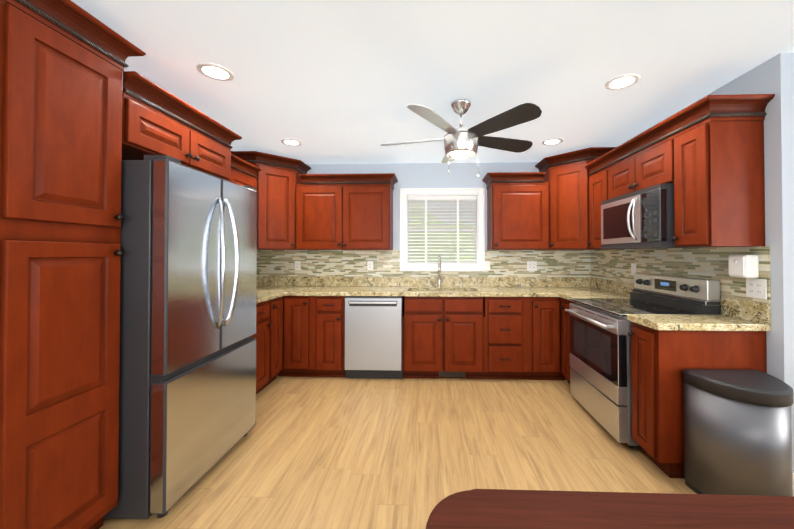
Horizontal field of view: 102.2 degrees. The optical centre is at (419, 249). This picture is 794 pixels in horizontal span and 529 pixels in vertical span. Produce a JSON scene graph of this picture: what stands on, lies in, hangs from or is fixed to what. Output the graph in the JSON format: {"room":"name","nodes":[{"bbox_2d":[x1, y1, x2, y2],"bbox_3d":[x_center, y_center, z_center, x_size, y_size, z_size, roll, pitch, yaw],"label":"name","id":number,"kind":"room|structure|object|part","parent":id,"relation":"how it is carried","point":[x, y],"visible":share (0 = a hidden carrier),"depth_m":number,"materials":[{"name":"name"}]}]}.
{"room":"kitchen","nodes":[
{"label":"kitchen","id":0,"kind":"room"},
{"bbox_2d":[99,371,695,528],"bbox_3d":[0.998,1.357,0.823,6.460,0.050,6.350,0,-1,2],"label":"floor","id":1,"kind":"structure","parent":0,"point":[342,453],"depth_m":2.08,"materials":[{"name":"brown wood"}]},
{"bbox_2d":[0,0,145,528],"bbox_3d":[-1.764,0.162,1.352,0.700,2.350,0.579,0,-1,2],"label":"pantry cabinet","id":2,"kind":"object","parent":1,"relation":"on","point":[63,64],"visible":1,"depth_m":1.30,"materials":[{"name":"brown wood"}]},
{"bbox_2d":[103,155,256,518],"bbox_3d":[-1.612,0.438,1.994,0.904,1.812,0.830,0,-1,2],"label":"refrigerator","id":3,"kind":"object","parent":1,"relation":"on","point":[187,370],"visible":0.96,"depth_m":1.66,"materials":[{"name":"grey metal"}]},
{"bbox_2d":[253,296,282,393],"bbox_3d":[-1.736,0.917,2.905,0.651,0.875,0.978,0,-1,2],"label":"base cabinet","id":4,"kind":"object","parent":1,"relation":"on","point":[268,335],"visible":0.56,"depth_m":3.07,"materials":[{"name":"brown wood"}]},
{"bbox_2d":[257,280,284,302],"bbox_3d":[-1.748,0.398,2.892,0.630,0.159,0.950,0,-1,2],"label":"countertop","id":5,"kind":"structure","parent":4,"relation":"on","point":[267,290],"depth_m":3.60,"materials":[{"name":"beige stone"}]},
{"bbox_2d":[283,296,314,376],"bbox_3d":[-1.267,0.925,3.670,0.304,0.876,0.617,0,-1,2],"label":"base cabinet","id":6,"kind":"object","parent":1,"relation":"on","point":[298,311],"depth_m":3.37,"materials":[{"name":"brown wood"}]},
{"bbox_2d":[315,296,345,376],"bbox_3d":[-0.946,0.925,3.659,0.337,0.876,0.617,0,-1,2],"label":"base cabinet","id":7,"kind":"object","parent":1,"relation":"on","point":[329,310],"depth_m":3.35,"materials":[{"name":"brown wood"}]},
{"bbox_2d":[344,296,402,378],"bbox_3d":[-0.474,0.926,3.624,0.600,0.864,0.640,0,-1,2],"label":"dishwasher","id":8,"kind":"object","parent":1,"relation":"on","point":[373,339],"visible":0.96,"depth_m":3.33,"materials":[{"name":"grey metal"}]},
{"bbox_2d":[402,304,486,378],"bbox_3d":[0.262,1.032,3.617,0.860,0.661,0.617,0,-1,2],"label":"base cabinet","id":9,"kind":"object","parent":1,"relation":"on","point":[436,338],"depth_m":3.31,"materials":[{"name":"brown wood"}]},
{"bbox_2d":[439,371,464,376],"bbox_3d":[0.344,1.309,3.388,0.280,0.076,0.007,0,-1,2],"label":"air vent","id":10,"kind":"object","parent":9,"relation":"attached to","point":[450,374],"visible":0.62,"depth_m":3.39,"materials":[{"name":"brown metal"}]},
{"bbox_2d":[475,297,530,379],"bbox_3d":[0.906,0.924,3.597,0.429,0.876,0.617,0,-1,2],"label":"base cabinet","id":11,"kind":"object","parent":1,"relation":"on","point":[495,338],"depth_m":3.29,"materials":[{"name":"brown wood"}]},
{"bbox_2d":[257,276,606,296],"bbox_3d":[0.017,0.496,3.624,4.107,0.339,0.634,0,-1,2],"label":"countertop","id":12,"kind":"structure","parent":11,"relation":"on","point":[294,285],"depth_m":3.87,"materials":[{"name":"beige stone"}]},
{"bbox_2d":[437,255,443,286],"bbox_3d":[0.252,0.253,3.776,0.087,0.388,0.214,0,-1,2],"label":"faucet","id":13,"kind":"object","parent":12,"relation":"on","point":[439,270],"visible":1,"depth_m":3.83,"materials":[{"name":"silver metal"}]},
{"bbox_2d":[531,297,562,379],"bbox_3d":[1.283,0.924,3.584,0.325,0.876,0.617,0,-1,2],"label":"base cabinet","id":14,"kind":"object","parent":1,"relation":"on","point":[545,311],"depth_m":3.28,"materials":[{"name":"brown wood"}]},
{"bbox_2d":[560,297,575,383],"bbox_3d":[1.738,0.919,3.094,0.628,0.876,0.368,0,-1,2],"label":"base cabinet","id":15,"kind":"object","parent":1,"relation":"on","point":[564,304],"depth_m":3.13,"materials":[{"name":"brown wood"}]},
{"bbox_2d":[557,280,634,301],"bbox_3d":[1.724,0.401,3.081,0.657,0.159,0.338,0,-1,2],"label":"countertop","id":16,"kind":"structure","parent":15,"relation":"on","point":[566,289],"depth_m":3.41,"materials":[{"name":"beige stone"}]},
{"bbox_2d":[426,489,793,528],"bbox_3d":[0.916,0.945,-0.150,1.860,0.752,1.790,0,-1,2],"label":"dining table","id":17,"kind":"object","parent":1,"relation":"on","point":[502,509],"visible":1,"depth_m":0.71,"materials":[{"name":"brown wood"}]},
{"bbox_2d":[565,273,720,448],"bbox_3d":[1.652,0.777,2.519,0.727,1.145,0.774,0,-1,2],"label":"range","id":18,"kind":"object","parent":1,"relation":"on","point":[600,369],"visible":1,"depth_m":2.35,"materials":[{"name":"silver metal"}]},
{"bbox_2d":[628,321,766,477],"bbox_3d":[1.701,0.907,1.991,0.628,0.876,0.260,0,-1,2],"label":"base cabinet","id":19,"kind":"object","parent":1,"relation":"on","point":[661,360],"depth_m":1.87,"materials":[{"name":"brown wood"}]},
{"bbox_2d":[621,292,770,330],"bbox_3d":[1.699,0.389,1.985,0.634,0.159,0.288,0,-1,2],"label":"countertop","id":20,"kind":"structure","parent":19,"relation":"on","point":[741,315],"depth_m":1.91,"materials":[{"name":"beige stone"}]},
{"bbox_2d":[682,369,793,495],"bbox_3d":[1.721,1.011,1.675,0.434,0.660,0.307,0,-1,2],"label":"trash can","id":21,"kind":"object","parent":1,"relation":"on","point":[737,432],"visible":0.77,"depth_m":1.61,"materials":[{"name":"silver metal"}]},
{"bbox_2d":[307,162,538,276],"bbox_3d":[0.029,0.146,3.996,4.310,2.440,0.100,0,-1,2],"label":"wall","id":22,"kind":"structure","parent":0,"point":[429,175],"depth_m":3.96,"materials":[{"name":"grey paint"}]},
{"bbox_2d":[257,250,260,273],"bbox_3d":[-2.049,0.158,3.205,0.008,0.328,1.550,0,-1,2],"label":"tile backsplash","id":23,"kind":"structure","parent":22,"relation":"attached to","point":[258,251],"depth_m":4.00,"materials":[{"name":"tile"}]},
{"bbox_2d":[296,172,548,249],"bbox_3d":[0.021,-0.431,3.768,2.887,0.859,0.365,0,-1,2],"label":"upper cabinet","id":24,"kind":"object","parent":22,"relation":"attached to","point":[344,211],"visible":1,"depth_m":3.65,"materials":[{"name":"brown wood"}]},
{"bbox_2d":[257,250,588,276],"bbox_3d":[0.027,0.166,3.941,4.108,0.328,0.008,0,-1,2],"label":"tile backsplash","id":25,"kind":"structure","parent":22,"relation":"attached to","point":[313,263],"depth_m":3.95,"materials":[{"name":"tile"}]},
{"bbox_2d":[295,261,299,269],"bbox_3d":[-1.518,0.196,3.983,0.072,0.116,0.009,0,-1,2],"label":"outlet","id":26,"kind":"object","parent":25,"relation":"attached to","point":[297,265],"visible":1,"depth_m":3.98,"materials":[{"name":"white plastic"}]},
{"bbox_2d":[367,261,372,269],"bbox_3d":[-0.609,0.196,3.953,0.072,0.116,0.009,0,-1,2],"label":"outlet","id":27,"kind":"object","parent":25,"relation":"attached to","point":[369,265],"visible":1,"depth_m":3.95,"materials":[{"name":"white plastic"}]},
{"bbox_2d":[485,261,489,270],"bbox_3d":[0.826,0.195,3.901,0.072,0.116,0.017,0,-1,2],"label":"outlet","id":28,"kind":"object","parent":25,"relation":"attached to","point":[487,265],"visible":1,"depth_m":3.90,"materials":[{"name":"white plastic"}]},
{"bbox_2d":[527,261,536,270],"bbox_3d":[1.366,0.195,3.886,0.118,0.116,0.009,0,-1,2],"label":"outlet","id":29,"kind":"object","parent":25,"relation":"attached to","point":[531,265],"visible":1,"depth_m":3.88,"materials":[{"name":"white plastic"}]},
{"bbox_2d":[400,188,484,270],"bbox_3d":[0.278,-0.249,3.977,1.040,1.020,0.126,0,-1,2],"label":"window","id":30,"kind":"structure","parent":22,"relation":"in","point":[479,193],"depth_m":3.93,"materials":[{"name":"white paint"}]},
{"bbox_3d":[0.280,-0.249,4.021,0.866,0.846,0.038,0,-1,2],"label":"window sash","id":31,"kind":"part","parent":30,"relation":"part of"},
{"bbox_2d":[407,196,476,263],"bbox_3d":[0.278,-0.249,3.967,0.854,0.842,0.061,0,-1,2],"label":"window blinds","id":32,"kind":"object","parent":30,"relation":"attached to","point":[420,204],"visible":0.96,"depth_m":3.97,"materials":[{"name":"white plastic"}]},
{"bbox_2d":[71,0,793,163],"bbox_3d":[0.998,-1.133,0.850,6.460,0.050,6.350,0,-1,2],"label":"ceiling","id":33,"kind":"structure","parent":0,"point":[335,81],"depth_m":1.87,"materials":[{"name":"white paint"}]},
{"bbox_2d":[196,63,233,80],"bbox_3d":[-1.255,-1.093,1.971,0.196,0.007,0.196,0,-1,2],"label":"recessed light","id":34,"kind":"object","parent":33,"relation":"in","point":[215,71],"visible":1,"depth_m":1.96,"materials":[{"name":"white glass"}]},
{"bbox_2d":[281,139,301,145],"bbox_3d":[-1.284,-1.079,3.213,0.196,0.007,0.196,0,-1,2],"label":"recessed light","id":35,"kind":"object","parent":33,"relation":"in","point":[292,142],"visible":1,"depth_m":3.21,"materials":[{"name":"white glass"}]},
{"bbox_2d":[380,99,541,177],"bbox_3d":[0.297,-0.809,2.423,1.215,0.564,1.193,0,-1,2],"label":"ceiling fan","id":36,"kind":"object","parent":33,"relation":"hanging from","point":[461,141],"visible":1,"depth_m":2.27,"materials":[{"name":"silver metal"}]},
{"bbox_2d":[542,138,562,144],"bbox_3d":[1.327,-1.079,3.195,0.196,0.007,0.196,0,-1,2],"label":"recessed light","id":37,"kind":"object","parent":33,"relation":"in","point":[553,141],"visible":1,"depth_m":3.18,"materials":[{"name":"white glass"}]},
{"bbox_2d":[605,74,639,89],"bbox_3d":[1.320,-1.091,2.085,0.196,0.007,0.196,0,-1,2],"label":"recessed light","id":38,"kind":"object","parent":33,"relation":"in","point":[622,81],"visible":1,"depth_m":2.07,"materials":[{"name":"white glass"}]},
{"bbox_2d":[611,68,754,249],"bbox_3d":[2.098,0.134,2.881,0.100,2.440,1.990,0,-1,2],"label":"wall","id":39,"kind":"structure","parent":0,"point":[745,83],"depth_m":2.03,"materials":[{"name":"grey paint"}]},
{"bbox_2d":[547,147,590,165],"bbox_3d":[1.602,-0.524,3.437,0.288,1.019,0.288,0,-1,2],"label":"crown molding","id":40,"kind":"structure","parent":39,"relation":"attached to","point":[583,153],"depth_m":3.37,"materials":[{"name":"brown wood"}]},
{"bbox_2d":[539,158,614,249],"bbox_3d":[1.765,-0.470,3.588,0.608,0.935,0.608,0,-1,2],"label":"upper cabinet","id":41,"kind":"object","parent":39,"relation":"attached to","point":[566,177],"depth_m":3.43,"materials":[{"name":"brown wood"}]},
{"bbox_2d":[587,166,610,249],"bbox_3d":[1.891,-0.391,3.104,0.323,0.765,0.350,0,-1,2],"label":"upper cabinet","id":42,"kind":"object","parent":39,"relation":"attached to","point":[597,180],"depth_m":3.15,"materials":[{"name":"brown wood"}]},
{"bbox_2d":[607,130,670,199],"bbox_3d":[1.872,-0.614,2.537,0.323,0.330,0.790,0,-1,2],"label":"upper cabinet","id":43,"kind":"object","parent":39,"relation":"attached to","point":[648,165],"depth_m":2.46,"materials":[{"name":"brown wood"}]},
{"bbox_2d":[601,183,700,248],"bbox_3d":[1.806,-0.230,2.534,0.440,0.430,0.760,0,-1,2],"label":"over-the-range microwave","id":44,"kind":"object","parent":43,"relation":"attached to","point":[642,218],"visible":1,"depth_m":2.37,"materials":[{"name":"grey metal"}]},
{"bbox_2d":[589,246,770,314],"bbox_3d":[2.041,0.222,2.837,0.008,0.463,2.010,0,-1,2],"label":"tile backsplash","id":45,"kind":"structure","parent":39,"relation":"attached to","point":[702,263],"depth_m":2.42,"materials":[{"name":"tile"}]},
{"bbox_2d":[631,263,635,275],"bbox_3d":[2.035,0.186,3.048,0.017,0.116,0.072,0,-1,2],"label":"outlet","id":46,"kind":"object","parent":45,"relation":"attached to","point":[633,268],"visible":0.85,"depth_m":3.04,"materials":[{"name":"white plastic"}]},
{"bbox_2d":[746,278,766,298],"bbox_3d":[2.001,0.228,1.903,0.009,0.116,0.118,0,-1,2],"label":"outlet","id":47,"kind":"object","parent":45,"relation":"attached to","point":[756,288],"visible":0.98,"depth_m":1.90,"materials":[{"name":"white plastic"}]},
{"bbox_2d":[728,255,758,277],"bbox_3d":[1.963,0.099,1.945,0.088,0.140,0.120,0,-1,2],"label":"plug-in device","id":48,"kind":"object","parent":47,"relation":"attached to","point":[743,266],"visible":1,"depth_m":1.90,"materials":[{"name":"white plastic"}]},
{"bbox_2d":[671,110,766,246],"bbox_3d":[1.854,-0.403,2.004,0.323,0.765,0.270,0,-1,2],"label":"upper cabinet","id":49,"kind":"object","parent":39,"relation":"attached to","point":[705,155],"depth_m":1.87,"materials":[{"name":"brown wood"}]},
{"bbox_2d":[755,53,793,470],"bbox_3d":[3.136,0.122,1.781,2.250,2.440,0.100,0,-1,2],"label":"wall","id":50,"kind":"structure","parent":0,"point":[774,75],"depth_m":1.78,"materials":[{"name":"grey paint"}]},
{"bbox_2d":[792,471,793,495],"bbox_3d":[3.078,1.277,1.754,2.166,0.130,0.101,0,-1,2],"label":"baseboard","id":51,"kind":"structure","parent":50,"relation":"attached to","point":[793,482],"depth_m":1.74,"materials":[{"name":"white paint"}]},
{"bbox_3d":[-2.181,0.112,0.894,0.100,2.440,6.250,0,-1,2],"label":"wall","id":52,"kind":"structure","parent":0,"visible":0},
{"bbox_2d":[122,87,193,166],"bbox_3d":[-1.770,-0.657,1.802,0.658,0.260,0.421,0,-1,2],"label":"upper cabinet","id":53,"kind":"object","parent":52,"relation":"attached to","point":[157,119],"depth_m":1.75,"materials":[{"name":"brown wood"}]},
{"bbox_2d":[190,123,233,182],"bbox_3d":[-1.756,-0.653,2.223,0.658,0.260,0.422,0,-1,2],"label":"upper cabinet","id":54,"kind":"object","parent":52,"relation":"attached to","point":[213,156],"depth_m":2.22,"materials":[{"name":"brown wood"}]},
{"bbox_2d":[234,167,257,249],"bbox_3d":[-1.900,-0.393,2.921,0.323,0.765,0.969,0,-1,2],"label":"upper cabinet","id":55,"kind":"object","parent":52,"relation":"attached to","point":[243,178],"depth_m":3.21,"materials":[{"name":"brown wood"}]},
{"bbox_2d":[234,159,305,249],"bbox_3d":[-1.731,-0.469,3.705,0.608,0.935,0.609,0,-1,2],"label":"upper cabinet","id":56,"kind":"object","parent":52,"relation":"attached to","point":[278,179],"depth_m":3.52,"materials":[{"name":"brown wood"}]},
{"bbox_2d":[254,151,297,166],"bbox_3d":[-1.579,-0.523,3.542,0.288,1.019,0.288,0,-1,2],"label":"crown molding","id":57,"kind":"structure","parent":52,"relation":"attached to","point":[257,155],"depth_m":3.47,"materials":[{"name":"brown wood"}]}
]}

